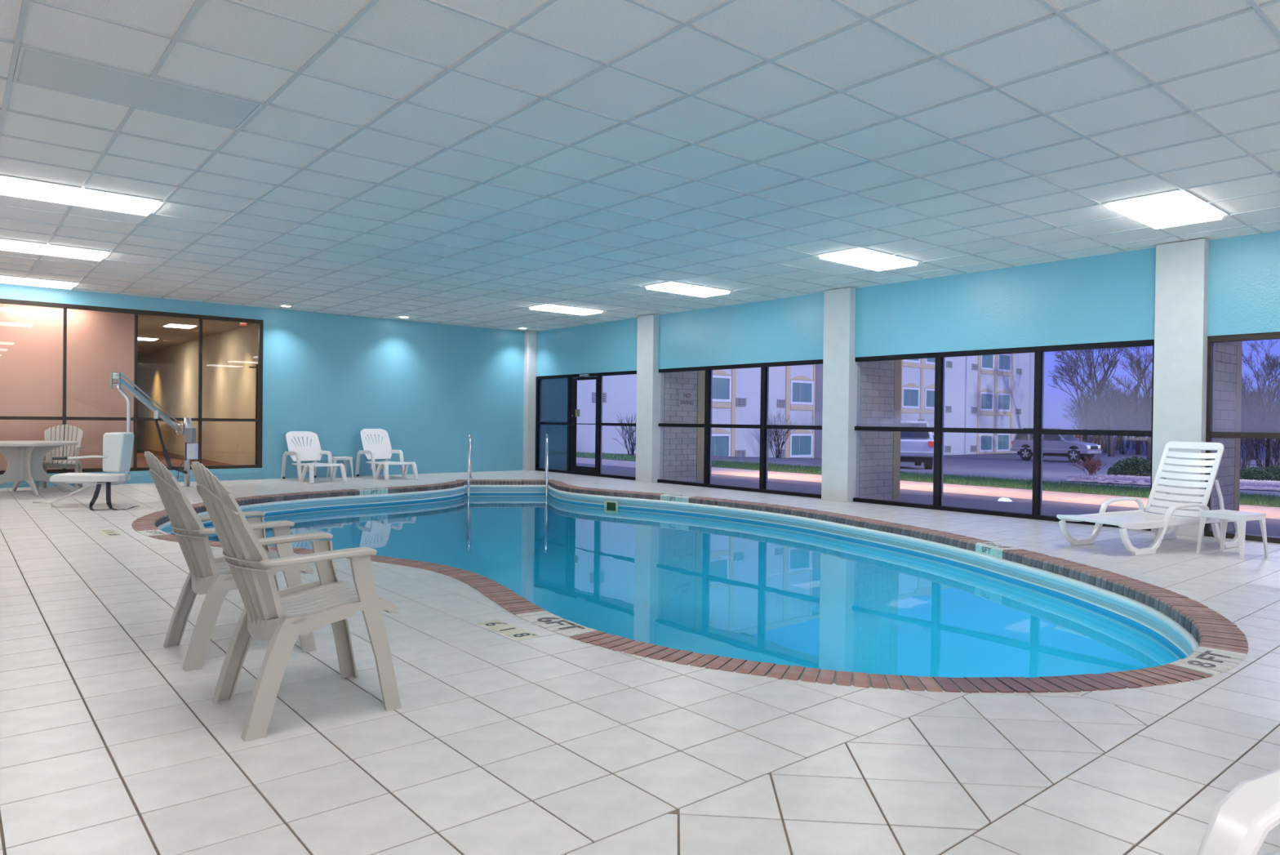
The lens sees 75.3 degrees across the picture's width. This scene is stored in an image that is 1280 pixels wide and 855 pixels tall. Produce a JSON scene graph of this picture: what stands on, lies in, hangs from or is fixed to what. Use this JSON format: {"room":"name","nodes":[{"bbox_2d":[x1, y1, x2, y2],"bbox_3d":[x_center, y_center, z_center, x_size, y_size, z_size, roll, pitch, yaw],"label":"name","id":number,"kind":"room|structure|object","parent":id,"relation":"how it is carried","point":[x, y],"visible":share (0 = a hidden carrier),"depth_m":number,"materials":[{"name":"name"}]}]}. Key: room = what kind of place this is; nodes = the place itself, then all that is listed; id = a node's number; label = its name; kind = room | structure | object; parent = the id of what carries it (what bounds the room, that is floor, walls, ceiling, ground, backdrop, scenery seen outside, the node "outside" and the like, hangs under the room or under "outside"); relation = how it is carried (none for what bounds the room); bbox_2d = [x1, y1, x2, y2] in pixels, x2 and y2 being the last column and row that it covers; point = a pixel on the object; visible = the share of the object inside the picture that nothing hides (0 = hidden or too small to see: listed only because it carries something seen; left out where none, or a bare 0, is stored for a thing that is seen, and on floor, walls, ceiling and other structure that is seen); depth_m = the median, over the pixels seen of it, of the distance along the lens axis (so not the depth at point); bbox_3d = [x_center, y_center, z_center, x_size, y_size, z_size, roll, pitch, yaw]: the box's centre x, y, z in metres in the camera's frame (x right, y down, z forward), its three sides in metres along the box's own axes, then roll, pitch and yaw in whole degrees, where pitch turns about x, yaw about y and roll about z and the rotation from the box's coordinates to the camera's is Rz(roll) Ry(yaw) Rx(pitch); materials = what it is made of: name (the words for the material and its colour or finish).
{"room":"indoor swimming pool","nodes":[
{"label":"indoor swimming pool","id":0,"kind":"room"},
{"bbox_2d":[0,303,134,470],"bbox_3d":[-10.762,-0.571,11.926,6.060,2.900,0.120,0,1,-40],"label":"wall","id":1,"kind":"structure","parent":0,"point":[100,344],"depth_m":13.21,"materials":[{"name":"beige paint"}]},
{"bbox_2d":[137,451,206,466],"bbox_3d":[-14.414,0.767,17.734,8.250,0.040,14.526,0,1,-40],"label":"floor","id":2,"kind":"structure","parent":0,"point":[141,461],"depth_m":19.10,"materials":[{"name":"carpet"}]},
{"bbox_2d":[137,314,251,355],"bbox_3d":[-14.380,-2.068,17.710,8.250,0.090,14.526,0,1,-40],"label":"ceiling","id":3,"kind":"structure","parent":0,"point":[148,326],"depth_m":16.73,"materials":[{"name":"beige"}]},
{"bbox_2d":[137,337,159,341],"bbox_3d":[-11.102,-1.982,18.589,0.500,0.018,0.660,0,1,-40],"label":"recessed light","id":4,"kind":"object","parent":3,"relation":"in","point":[139,338],"visible":0.64,"depth_m":18.53,"materials":[{"name":"white plastic"}]},
{"bbox_2d":[161,323,198,328],"bbox_3d":[-8.755,-1.930,15.794,0.500,0.018,0.660,0,1,-40],"label":"recessed light","id":5,"kind":"object","parent":3,"relation":"in","point":[168,325],"visible":1,"depth_m":15.71,"materials":[{"name":"white plastic"}]},
{"bbox_2d":[137,323,257,464],"bbox_3d":[-11.261,-0.647,20.293,0.140,2.900,14.425,0,1,-40],"label":"wall","id":6,"kind":"structure","parent":0,"point":[169,375],"depth_m":17.65,"materials":[{"name":"beige paint"}]},
{"bbox_2d":[137,446,234,465],"bbox_3d":[-11.338,0.703,20.253,0.020,0.120,14.425,0,1,-40],"label":"baseboard","id":7,"kind":"structure","parent":6,"relation":"attached to","point":[204,461],"depth_m":19.82,"materials":[{"name":"brown"}]},
{"bbox_2d":[248,364,257,464],"bbox_3d":[-6.951,-0.139,14.905,0.142,1.999,0.040,0,1,-40],"label":"door edge","id":8,"kind":"object","parent":6,"relation":"attached to","point":[256,366],"visible":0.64,"depth_m":14.93,"materials":[{"name":"brown metal"}]},
{"bbox_2d":[0,283,524,488],"bbox_3d":[-7.437,-0.653,13.984,13.398,3.111,0.150,0,1,-40],"label":"wall","id":9,"kind":"structure","parent":0,"point":[334,377],"depth_m":15.92,"materials":[{"name":"blue paint"}]},
{"bbox_2d":[0,467,262,476],"bbox_3d":[-9.574,0.740,12.098,7.710,0.095,0.030,0,1,-40],"label":"trim","id":10,"kind":"structure","parent":9,"relation":"attached to","point":[242,470],"depth_m":14.05,"materials":[{"name":"blue paint"}]},
{"bbox_2d":[0,297,263,474],"bbox_3d":[-9.595,-0.603,12.116,7.700,2.590,0.087,0,1,-40],"label":"window","id":11,"kind":"structure","parent":9,"relation":"in","point":[64,306],"depth_m":13.36,"materials":[{"name":"brown metal"}]},
{"bbox_2d":[522,330,536,470],"bbox_3d":[-2.394,-0.576,18.011,0.213,3.011,0.174,0,1,-40],"label":"column","id":12,"kind":"structure","parent":9,"relation":"attached to","point":[530,336],"depth_m":17.94,"materials":[{"name":"paint"}]},
{"bbox_2d":[0,0,1279,331],"bbox_3d":[-0.934,-2.066,6.377,13.558,0.201,20.224,0,1,-40],"label":"ceiling","id":13,"kind":"structure","parent":0,"point":[477,163],"depth_m":5.72,"materials":[{"name":"tile"}]},
{"bbox_2d":[0,275,76,288],"bbox_3d":[-8.831,-2.101,11.918,1.192,0.054,0.582,0,1,-40],"label":"ceiling light","id":14,"kind":"object","parent":13,"relation":"attached to","point":[3,279],"visible":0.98,"depth_m":11.92,"materials":[{"name":"white plastic"}]},
{"bbox_2d":[0,239,109,261],"bbox_3d":[-6.870,-2.058,9.583,1.192,0.054,0.582,0,1,-40],"label":"ceiling light","id":15,"kind":"object","parent":13,"relation":"attached to","point":[5,245],"visible":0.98,"depth_m":9.55,"materials":[{"name":"white plastic"}]},
{"bbox_2d":[0,176,162,216],"bbox_3d":[-4.908,-2.015,7.248,1.192,0.054,0.582,0,1,-40],"label":"ceiling light","id":16,"kind":"object","parent":13,"relation":"attached to","point":[13,187],"visible":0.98,"depth_m":7.18,"materials":[{"name":"white plastic"}]},
{"bbox_2d":[13,46,263,129],"bbox_3d":[-2.946,-1.987,4.913,1.192,0.024,0.582,0,1,-40],"label":"recessed light","id":17,"kind":"object","parent":13,"relation":"in","point":[40,68],"visible":0.91,"depth_m":4.85,"materials":[{"name":"white plastic"}]},
{"bbox_2d":[528,303,603,315],"bbox_3d":[-1.265,-2.030,14.292,1.192,0.054,0.582,0,1,-40],"label":"ceiling light","id":18,"kind":"object","parent":13,"relation":"attached to","point":[550,308],"visible":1,"depth_m":14.16,"materials":[{"name":"white plastic"}]},
{"bbox_2d":[644,281,730,297],"bbox_3d":[0.697,-1.987,11.957,1.192,0.054,0.582,0,1,-40],"label":"ceiling light","id":19,"kind":"object","parent":13,"relation":"attached to","point":[671,286],"visible":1,"depth_m":11.84,"materials":[{"name":"white plastic"}]},
{"bbox_2d":[817,248,919,271],"bbox_3d":[2.658,-1.944,9.621,1.192,0.054,0.582,0,1,-40],"label":"ceiling light","id":20,"kind":"object","parent":13,"relation":"attached to","point":[859,257],"visible":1,"depth_m":9.51,"materials":[{"name":"white plastic"}]},
{"bbox_2d":[1102,190,1226,229],"bbox_3d":[4.620,-1.901,7.286,1.192,0.054,0.582,0,1,-40],"label":"ceiling light","id":21,"kind":"object","parent":13,"relation":"attached to","point":[1177,208],"visible":0.91,"depth_m":7.17,"materials":[{"name":"white plastic"}]},
{"bbox_2d":[0,470,1279,854],"bbox_3d":[-1.022,1.047,6.230,13.258,0.012,20.024,0,1,-40],"label":"floor","id":22,"kind":"structure","parent":0,"point":[510,734],"depth_m":2.94,"materials":[{"name":"tile"}]},
{"bbox_2d":[0,440,78,496],"bbox_3d":[-8.476,0.553,11.437,1.215,0.716,1.215,0,1,-40],"label":"round table","id":23,"kind":"object","parent":22,"relation":"on","point":[24,459],"visible":0.98,"depth_m":11.36,"materials":[{"name":"grey plastic"}]},
{"bbox_2d":[35,424,84,490],"bbox_3d":[-8.588,0.430,12.307,0.570,0.945,0.670,0,1,-27],"label":"armchair","id":24,"kind":"object","parent":22,"relation":"on","point":[49,462],"visible":0.76,"depth_m":12.46,"materials":[{"name":"beige plastic"}]},
{"bbox_2d":[32,371,198,510],"bbox_3d":[-6.952,0.123,11.066,1.220,1.620,3.426,1,0,-16],"label":"lift","id":25,"kind":"object","parent":22,"relation":"on","point":[117,446],"visible":1,"depth_m":9.93,"materials":[{"name":"silver metal"}]},
{"bbox_2d":[144,451,315,671],"bbox_3d":[-1.950,0.580,3.919,0.670,0.945,0.570,0,1,-39],"label":"armchair","id":26,"kind":"object","parent":22,"relation":"on","point":[210,575],"visible":0.74,"depth_m":3.72,"materials":[{"name":"beige plastic"}]},
{"bbox_2d":[190,461,401,742],"bbox_3d":[-1.324,0.594,3.153,0.670,0.945,0.570,0,1,-39],"label":"armchair","id":27,"kind":"object","parent":22,"relation":"on","point":[280,616],"visible":1,"depth_m":3.02,"materials":[{"name":"beige plastic"}]},
{"bbox_2d":[280,431,346,483],"bbox_3d":[-5.692,0.503,14.452,0.620,0.852,1.382,0,1,-43],"label":"lounge chair","id":28,"kind":"object","parent":22,"relation":"on","point":[298,452],"visible":0.99,"depth_m":14.67,"materials":[{"name":"white plastic"}]},
{"bbox_2d":[326,456,353,477],"bbox_3d":[-5.505,0.727,15.230,0.370,0.377,0.380,0,1,-38],"label":"side table","id":29,"kind":"object","parent":22,"relation":"on","point":[335,459],"visible":0.78,"depth_m":15.19,"materials":[{"name":"white plastic"}]},
{"bbox_2d":[355,428,418,480],"bbox_3d":[-4.669,0.483,15.258,0.620,0.904,1.382,0,1,-41],"label":"lounge chair","id":30,"kind":"object","parent":22,"relation":"on","point":[373,450],"visible":0.99,"depth_m":15.51,"materials":[{"name":"white plastic"}]},
{"bbox_2d":[131,479,1248,693],"bbox_3d":[-0.962,1.745,8.857,7.347,1.460,12.555,0,1,-40],"label":"swimming pool","id":31,"kind":"object","parent":22,"relation":"in","point":[778,591],"visible":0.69,"depth_m":9.59,"materials":[{"name":"liquid"}]},
{"bbox_2d":[466,431,472,539],"bbox_3d":[-3.046,1.018,14.884,0.089,1.859,0.890,1,0,-11],"label":"grab rail","id":32,"kind":"object","parent":31,"relation":"attached to","point":[469,455],"visible":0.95,"depth_m":14.59,"materials":[{"name":"silver metal"}]},
{"bbox_2d":[543,432,548,536],"bbox_3d":[-1.683,1.033,15.042,0.090,1.859,0.970,1,0,-9],"label":"grab rail","id":33,"kind":"object","parent":31,"relation":"attached to","point":[546,477],"visible":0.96,"depth_m":14.72,"materials":[{"name":"silver metal"}]},
{"bbox_2d":[1056,440,1239,555],"bbox_3d":[4.724,0.617,7.679,1.660,0.968,0.686,0,1,-24],"label":"lounger","id":34,"kind":"object","parent":22,"relation":"on","point":[1152,517],"visible":0.92,"depth_m":7.74,"materials":[{"name":"white plastic"}]},
{"bbox_2d":[1196,509,1268,559],"bbox_3d":[5.145,0.922,7.209,0.370,0.377,0.380,0,1,-26],"label":"side table","id":35,"kind":"object","parent":22,"relation":"on","point":[1241,517],"visible":1,"depth_m":7.12,"materials":[{"name":"white plastic"}]},
{"bbox_2d":[1196,767,1279,854],"bbox_3d":[1.534,0.624,1.137,2.075,0.988,1.166,1,1,-18],"label":"lounger","id":36,"kind":"object","parent":22,"relation":"on","point":[1239,824],"visible":1,"depth_m":1.56,"materials":[{"name":"white plastic"}]},
{"bbox_2d":[858,360,893,499],"bbox_3d":[3.315,-0.319,12.249,0.827,2.770,0.448,0,1,-40],"label":"wall","id":37,"kind":"structure","parent":0,"point":[877,377],"depth_m":12.07,"materials":[{"name":"grey brick"}]},
{"bbox_2d":[534,230,1279,470],"bbox_3d":[4.057,-0.487,10.599,0.152,3.111,20.224,0,1,-40],"label":"wall","id":38,"kind":"structure","parent":0,"point":[1107,297],"depth_m":10.42,"materials":[{"name":"blue paint"}]},
{"bbox_2d":[535,370,636,479],"bbox_3d":[-1.079,-0.062,16.680,0.090,2.037,3.570,0,1,-40],"label":"window","id":39,"kind":"structure","parent":38,"relation":"in","point":[553,392],"depth_m":17.43,"materials":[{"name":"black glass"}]},
{"bbox_2d":[569,373,597,473],"bbox_3d":[-1.150,-0.062,16.692,0.123,2.010,0.910,0,1,-40],"label":"door","id":40,"kind":"structure","parent":39,"relation":"attached to","point":[575,412],"depth_m":16.93,"materials":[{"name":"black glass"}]},
{"bbox_2d":[635,314,664,482],"bbox_3d":[0.185,-0.521,15.108,0.278,3.011,0.450,0,1,-40],"label":"column","id":41,"kind":"structure","parent":38,"relation":"attached to","point":[650,382],"depth_m":14.97,"materials":[{"name":"paint"}]},
{"bbox_2d":[657,359,822,497],"bbox_3d":[1.538,-0.005,13.564,0.090,2.037,3.830,0,1,-40],"label":"window","id":42,"kind":"structure","parent":38,"relation":"in","point":[763,426],"depth_m":13.26,"materials":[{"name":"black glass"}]},
{"bbox_2d":[821,287,861,502],"bbox_3d":[2.887,-0.462,11.893,0.278,3.011,0.450,0,1,-40],"label":"column","id":43,"kind":"structure","parent":38,"relation":"attached to","point":[840,476],"depth_m":11.76,"materials":[{"name":"paint"}]},
{"bbox_2d":[506,462,1279,543],"bbox_3d":[3.514,1.106,13.422,2.662,0.105,32.000,0,1,-40],"label":"trim","id":44,"kind":"structure","parent":38,"relation":"attached to","point":[1051,508],"depth_m":12.31,"materials":[{"name":"concrete"}]},
{"bbox_2d":[662,370,697,481],"bbox_3d":[0.614,-0.378,15.464,0.827,2.770,0.448,0,1,-40],"label":"wall","id":45,"kind":"structure","parent":44,"relation":"on","point":[679,462],"depth_m":15.27,"materials":[{"name":"grey brick"}]},
{"bbox_2d":[678,389,694,407],"bbox_3d":[0.868,-0.530,15.371,0.400,0.320,0.010,0,1,-40],"label":"wall sign","id":46,"kind":"object","parent":45,"relation":"attached to","point":[686,397],"visible":1,"depth_m":15.37,"materials":[{"name":"beige"}]},
{"bbox_2d":[696,370,705,480],"bbox_3d":[1.097,-0.374,15.688,0.180,2.760,0.170,0,1,-40],"label":"steel post","id":47,"kind":"object","parent":44,"relation":"on","point":[700,374],"visible":0.52,"depth_m":15.63,"materials":[{"name":"beige"}]},
{"bbox_2d":[892,360,902,498],"bbox_3d":[3.798,-0.315,12.472,0.180,2.760,0.170,0,1,-40],"label":"steel post","id":48,"kind":"object","parent":44,"relation":"on","point":[897,363],"visible":0.32,"depth_m":12.41,"materials":[{"name":"beige metal"}]},
{"bbox_2d":[1211,341,1236,532],"bbox_3d":[6.061,-0.259,8.980,0.827,2.770,0.439,0,1,-40],"label":"wall","id":49,"kind":"structure","parent":44,"relation":"on","point":[1225,353],"depth_m":8.87,"materials":[{"name":"grey"}]},
{"bbox_2d":[1233,341,1242,529],"bbox_3d":[6.542,-0.255,9.207,0.180,2.760,0.170,0,1,-40],"label":"steel post","id":50,"kind":"object","parent":44,"relation":"on","point":[1239,344],"visible":0.16,"depth_m":9.14,"materials":[{"name":"beige metal"}]},
{"bbox_2d":[853,339,1154,530],"bbox_3d":[4.267,0.055,10.316,0.090,2.037,3.894,0,1,-40],"label":"window","id":51,"kind":"structure","parent":38,"relation":"in","point":[1037,431],"depth_m":10.01,"materials":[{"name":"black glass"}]},
{"bbox_2d":[1151,238,1208,537],"bbox_3d":[5.633,-0.401,8.624,0.278,3.011,0.441,0,1,-40],"label":"column","id":52,"kind":"structure","parent":38,"relation":"attached to","point":[1181,273],"depth_m":8.51,"materials":[{"name":"paint"}]},
{"bbox_2d":[1204,331,1279,542],"bbox_3d":[7.005,0.116,7.056,0.090,2.037,3.790,0,1,-40],"label":"window","id":53,"kind":"structure","parent":38,"relation":"in","point":[1210,434],"depth_m":8.38,"materials":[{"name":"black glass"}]},
{"label":"outside","id":54,"kind":"structure","parent":0,"visible":0},
{"bbox_2d":[576,457,1279,519],"bbox_3d":[5.257,1.115,14.886,1.890,0.104,32.000,0,1,-40],"label":"road","id":55,"kind":"structure","parent":54,"point":[1095,499],"depth_m":14.15,"materials":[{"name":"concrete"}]},
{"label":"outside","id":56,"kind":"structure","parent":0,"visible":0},
{"bbox_2d":[1064,476,1279,490],"bbox_3d":[15.406,1.498,22.747,4.948,0.460,9.819,1,1,39],"label":"gravel bed","id":57,"kind":"object","parent":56,"point":[1140,482],"visible":0.33,"depth_m":19.89,"materials":[{"name":"white gravel"}]},
{"bbox_2d":[1067,454,1106,475],"bbox_3d":[12.302,1.061,22.733,0.826,0.653,1.024,0,1,-40],"label":"bush","id":58,"kind":"object","parent":57,"relation":"on","point":[1086,464],"visible":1,"depth_m":22.60,"materials":[{"name":"red plant"}]},
{"bbox_2d":[1106,455,1151,476],"bbox_3d":[14.952,1.203,24.978,1.605,0.700,1.612,1,1,26],"label":"evergreen shrub","id":59,"kind":"object","parent":57,"relation":"on","point":[1136,466],"visible":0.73,"depth_m":24.69,"materials":[{"name":"green plant"}]},
{"bbox_2d":[1066,474,1279,487],"bbox_3d":[15.392,1.438,22.709,5.019,0.414,9.783,1,1,39],"label":"gravel","id":60,"kind":"object","parent":57,"relation":"on","point":[1242,482],"visible":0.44,"depth_m":21.07,"materials":[{"name":"white gravel"}]},
{"bbox_2d":[1240,466,1274,480],"bbox_3d":[20.689,1.556,27.991,1.208,0.539,1.205,0,1,-40],"label":"evergreen shrub","id":61,"kind":"object","parent":60,"relation":"on","point":[1250,473],"visible":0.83,"depth_m":27.70,"materials":[{"name":"green plant"}]},
{"bbox_2d":[1262,465,1279,480],"bbox_3d":[22.851,1.632,29.844,1.300,0.563,1.283,0,1,-35],"label":"evergreen shrub","id":62,"kind":"object","parent":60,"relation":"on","point":[1275,470],"visible":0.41,"depth_m":29.58,"materials":[{"name":"green plant"}]},
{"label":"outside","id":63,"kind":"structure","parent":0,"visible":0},
{"bbox_2d":[576,450,1279,506],"bbox_3d":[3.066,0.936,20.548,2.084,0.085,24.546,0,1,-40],"label":"grass","id":64,"kind":"structure","parent":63,"point":[1017,483],"depth_m":15.78,"materials":[{"name":"green plant"}]},
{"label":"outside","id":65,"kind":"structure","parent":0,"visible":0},
{"bbox_2d":[583,435,1279,496],"bbox_3d":[54.716,2.162,72.131,143.400,2.000,280.000,0,1,-40],"label":"parking lot","id":66,"kind":"structure","parent":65,"point":[1002,465],"depth_m":36.72,"materials":[{"name":"grey asphalt"}]},
{"bbox_2d":[612,411,635,455],"bbox_3d":[-0.263,0.229,31.978,1.392,1.742,1.544,0,1,-38],"label":"bare shrub","id":67,"kind":"object","parent":66,"relation":"on","point":[633,443],"visible":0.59,"depth_m":31.96,"materials":[{"name":"grey plant"}]},
{"bbox_2d":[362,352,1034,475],"bbox_3d":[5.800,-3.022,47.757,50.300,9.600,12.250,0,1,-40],"label":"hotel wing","id":68,"kind":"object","parent":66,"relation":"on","point":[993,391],"visible":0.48,"depth_m":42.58},
{"bbox_2d":[592,391,606,402],"bbox_3d":[-1.646,-1.235,33.819,0.680,0.400,0.065,0,1,-40],"label":"vent","id":69,"kind":"object","parent":68,"relation":"attached to","point":[604,393],"depth_m":33.89,"materials":[{"name":"grey metal"}]},
{"bbox_2d":[734,449,746,456],"bbox_3d":[4.752,1.257,39.240,0.670,0.400,0.065,0,1,-40],"label":"vent","id":70,"kind":"object","parent":68,"relation":"attached to","point":[737,452],"depth_m":39.19,"materials":[{"name":"grey metal"}]},
{"bbox_2d":[735,397,746,406],"bbox_3d":[4.782,-1.203,39.219,0.670,0.400,0.065,0,1,-40],"label":"vent","id":71,"kind":"object","parent":68,"relation":"attached to","point":[740,402],"depth_m":39.16,"materials":[{"name":"grey metal"}]},
{"bbox_2d":[777,448,785,457],"bbox_3d":[6.972,1.268,41.105,0.590,0.400,0.065,0,1,-40],"label":"vent","id":72,"kind":"object","parent":68,"relation":"attached to","point":[783,453],"depth_m":41.18,"materials":[{"name":"grey metal"}]},
{"bbox_2d":[777,399,786,407],"bbox_3d":[7.002,-1.192,41.085,0.590,0.400,0.065,0,1,-40],"label":"vent","id":73,"kind":"object","parent":68,"relation":"attached to","point":[780,402],"depth_m":41.05,"materials":[{"name":"grey metal"}]},
{"bbox_2d":[946,360,952,368],"bbox_3d":[19.075,-3.892,51.177,0.620,0.400,0.065,0,1,-40],"label":"vent","id":74,"kind":"object","parent":68,"relation":"attached to","point":[948,363],"depth_m":51.16,"materials":[{"name":"grey metal"}]},
{"bbox_2d":[758,411,795,457],"bbox_3d":[6.634,0.316,39.934,1.883,2.357,2.089,1,1,20],"label":"bare shrub","id":75,"kind":"object","parent":66,"relation":"on","point":[777,451],"visible":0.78,"depth_m":39.94,"materials":[{"name":"grey plant"}]},
{"bbox_2d":[900,419,933,469],"bbox_3d":[9.257,0.566,29.484,2.060,1.705,4.740,1,0,12],"label":"parked car","id":76,"kind":"object","parent":66,"relation":"on","point":[917,447],"visible":0.44,"depth_m":27.28,"materials":[{"name":"grey paint"}]},
{"bbox_2d":[1010,427,1101,462],"bbox_3d":[22.257,0.930,44.500,1.957,1.756,4.076,0,1,-40],"label":"suv","id":77,"kind":"object","parent":66,"relation":"on","point":[1054,445],"visible":0.87,"depth_m":43.78,"materials":[{"name":"silver metal"}]},
{"bbox_2d":[1048,348,1117,442],"bbox_3d":[31.943,-2.316,60.062,4.275,8.254,3.747,1,1,40],"label":"bare tree","id":78,"kind":"object","parent":66,"relation":"on","point":[1103,362],"visible":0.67,"depth_m":59.89,"materials":[{"name":"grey plant"}]},
{"bbox_2d":[1053,349,1114,456],"bbox_3d":[27.504,-2.127,52.471,4.332,7.903,3.690,0,1,-38],"label":"bare tree","id":79,"kind":"object","parent":66,"relation":"on","point":[1108,424],"visible":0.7,"depth_m":52.10,"materials":[{"name":"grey plant"}]},
{"bbox_2d":[1071,434,1105,449],"bbox_3d":[34.820,1.099,66.026,4.400,1.350,0.076,1,0,0],"label":"picket fence","id":80,"kind":"object","parent":66,"relation":"on","point":[1079,437],"visible":0.13,"depth_m":65.98,"materials":[{"name":"brown wood"}]},
{"bbox_2d":[1059,395,1129,444],"bbox_3d":[31.538,-0.262,57.953,3.291,4.184,4.089,1,0,-13],"label":"thicket","id":81,"kind":"object","parent":66,"relation":"on","point":[1086,415],"visible":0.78,"depth_m":58.00,"materials":[{"name":"grey"}]},
{"bbox_2d":[1062,381,1130,448],"bbox_3d":[37.656,-1.031,68.078,5.576,5.705,4.488,1,0,14],"label":"thicket","id":82,"kind":"object","parent":66,"relation":"on","point":[1085,394],"visible":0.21,"depth_m":68.19,"materials":[{"name":"grey"}]},
{"bbox_2d":[1071,368,1124,440],"bbox_3d":[41.350,-1.900,74.756,3.530,7.400,3.999,1,0,-9],"label":"bare tree","id":83,"kind":"object","parent":66,"relation":"on","point":[1107,382],"visible":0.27,"depth_m":74.70,"materials":[{"name":"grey plant"}]},
{"bbox_2d":[1075,391,1134,452],"bbox_3d":[33.809,-0.442,60.056,4.460,4.564,3.590,1,1,19],"label":"thicket","id":84,"kind":"object","parent":66,"relation":"on","point":[1095,402],"visible":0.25,"depth_m":59.99,"materials":[{"name":"grey"}]},
{"bbox_2d":[1091,347,1131,448],"bbox_3d":[38.932,-3.574,69.132,3.992,10.816,6.255,1,1,42],"label":"bare tree","id":85,"kind":"object","parent":66,"relation":"on","point":[1098,384],"visible":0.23,"depth_m":69.00,"materials":[{"name":"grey plant"}]},
{"bbox_2d":[1088,391,1147,453],"bbox_3d":[33.225,-0.329,57.106,4.275,4.374,3.441,0,1,-38],"label":"thicket","id":86,"kind":"object","parent":66,"relation":"on","point":[1117,415],"visible":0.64,"depth_m":56.83,"materials":[{"name":"grey"}]},
{"bbox_2d":[1088,376,1151,449],"bbox_3d":[37.937,-1.198,65.841,5.947,6.085,4.787,0,1,-30],"label":"thicket","id":87,"kind":"object","parent":66,"relation":"on","point":[1114,391],"visible":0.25,"depth_m":65.89,"materials":[{"name":"grey"}]},
{"bbox_2d":[1097,392,1151,453],"bbox_3d":[35.459,-0.413,59.059,3.590,4.564,4.460,1,0,-5],"label":"thicket","id":88,"kind":"object","parent":66,"relation":"on","point":[1149,393],"visible":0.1,"depth_m":58.98,"materials":[{"name":"grey"}]},
{"bbox_2d":[1103,376,1151,449],"bbox_3d":[40.819,-1.181,67.954,4.787,6.085,5.947,0,1,-25],"label":"thicket","id":89,"kind":"object","parent":66,"relation":"on","point":[1135,384],"visible":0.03,"depth_m":67.93,"materials":[{"name":"grey"}]},
{"bbox_2d":[1111,346,1152,460],"bbox_3d":[28.890,-1.819,47.259,3.360,7.400,3.833,1,1,23],"label":"bare tree","id":90,"kind":"object","parent":66,"relation":"on","point":[1148,407],"visible":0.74,"depth_m":47.01,"materials":[{"name":"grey plant"}]},
{"bbox_2d":[1114,346,1152,454],"bbox_3d":[34.337,-2.665,55.675,3.361,9.108,5.268,1,1,-21],"label":"bare tree","id":91,"kind":"object","parent":66,"relation":"on","point":[1138,447],"visible":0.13,"depth_m":55.88,"materials":[{"name":"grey plant"}]},
{"bbox_2d":[1116,394,1151,455],"bbox_3d":[33.081,-0.210,53.956,4.089,4.184,3.291,1,1,27],"label":"thicket","id":92,"kind":"object","parent":66,"relation":"on","point":[1133,420],"visible":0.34,"depth_m":53.88,"materials":[{"name":"grey"}]},
{"bbox_2d":[1125,370,1152,447],"bbox_3d":[45.157,-1.693,72.982,3.545,7.113,3.884,1,0,1],"label":"bare tree","id":93,"kind":"object","parent":66,"relation":"on","point":[1151,375],"visible":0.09,"depth_m":73.87,"materials":[{"name":"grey plant"}]},
{"bbox_2d":[1241,369,1277,460],"bbox_3d":[35.412,-0.746,48.336,3.128,5.408,1.996,1,0,-11],"label":"bare tree","id":94,"kind":"object","parent":66,"relation":"on","point":[1243,385],"visible":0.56,"depth_m":48.18,"materials":[{"name":"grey plant"}]},
{"bbox_2d":[1240,396,1279,468],"bbox_3d":[27.793,0.239,38.007,2.693,3.423,3.345,0,1,-42],"label":"thicket","id":95,"kind":"object","parent":66,"relation":"on","point":[1243,418],"visible":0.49,"depth_m":37.84,"materials":[{"name":"grey"}]},
{"bbox_2d":[1240,388,1279,466],"bbox_3d":[29.941,0.067,39.088,2.992,3.803,3.717,1,1,29],"label":"thicket","id":96,"kind":"object","parent":66,"relation":"on","point":[1273,430],"visible":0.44,"depth_m":38.96,"materials":[{"name":"grey"}]},
{"bbox_2d":[1240,390,1279,467],"bbox_3d":[29.995,0.059,40.087,3.717,3.803,2.992,1,0,-15],"label":"thicket","id":97,"kind":"object","parent":66,"relation":"on","point":[1260,464],"visible":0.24,"depth_m":39.90,"materials":[{"name":"grey"}]},
{"bbox_2d":[1240,373,1279,459],"bbox_3d":[36.965,-0.699,50.126,5.204,5.325,4.189,0,1,-38],"label":"thicket","id":98,"kind":"object","parent":66,"relation":"on","point":[1260,400],"visible":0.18,"depth_m":49.53,"materials":[{"name":"grey"}]},
{"bbox_2d":[1241,339,1279,466],"bbox_3d":[30.204,-1.314,39.809,3.391,6.546,2.972,0,1,-23],"label":"bare tree","id":99,"kind":"object","parent":66,"relation":"on","point":[1273,366],"visible":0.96,"depth_m":39.92,"materials":[{"name":"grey plant"}]},
{"bbox_2d":[1241,377,1279,458],"bbox_3d":[39.692,-0.872,52.071,4.488,5.705,5.576,1,0,-5],"label":"thicket","id":100,"kind":"object","parent":66,"relation":"on","point":[1263,377],"visible":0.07,"depth_m":51.94,"materials":[{"name":"grey"}]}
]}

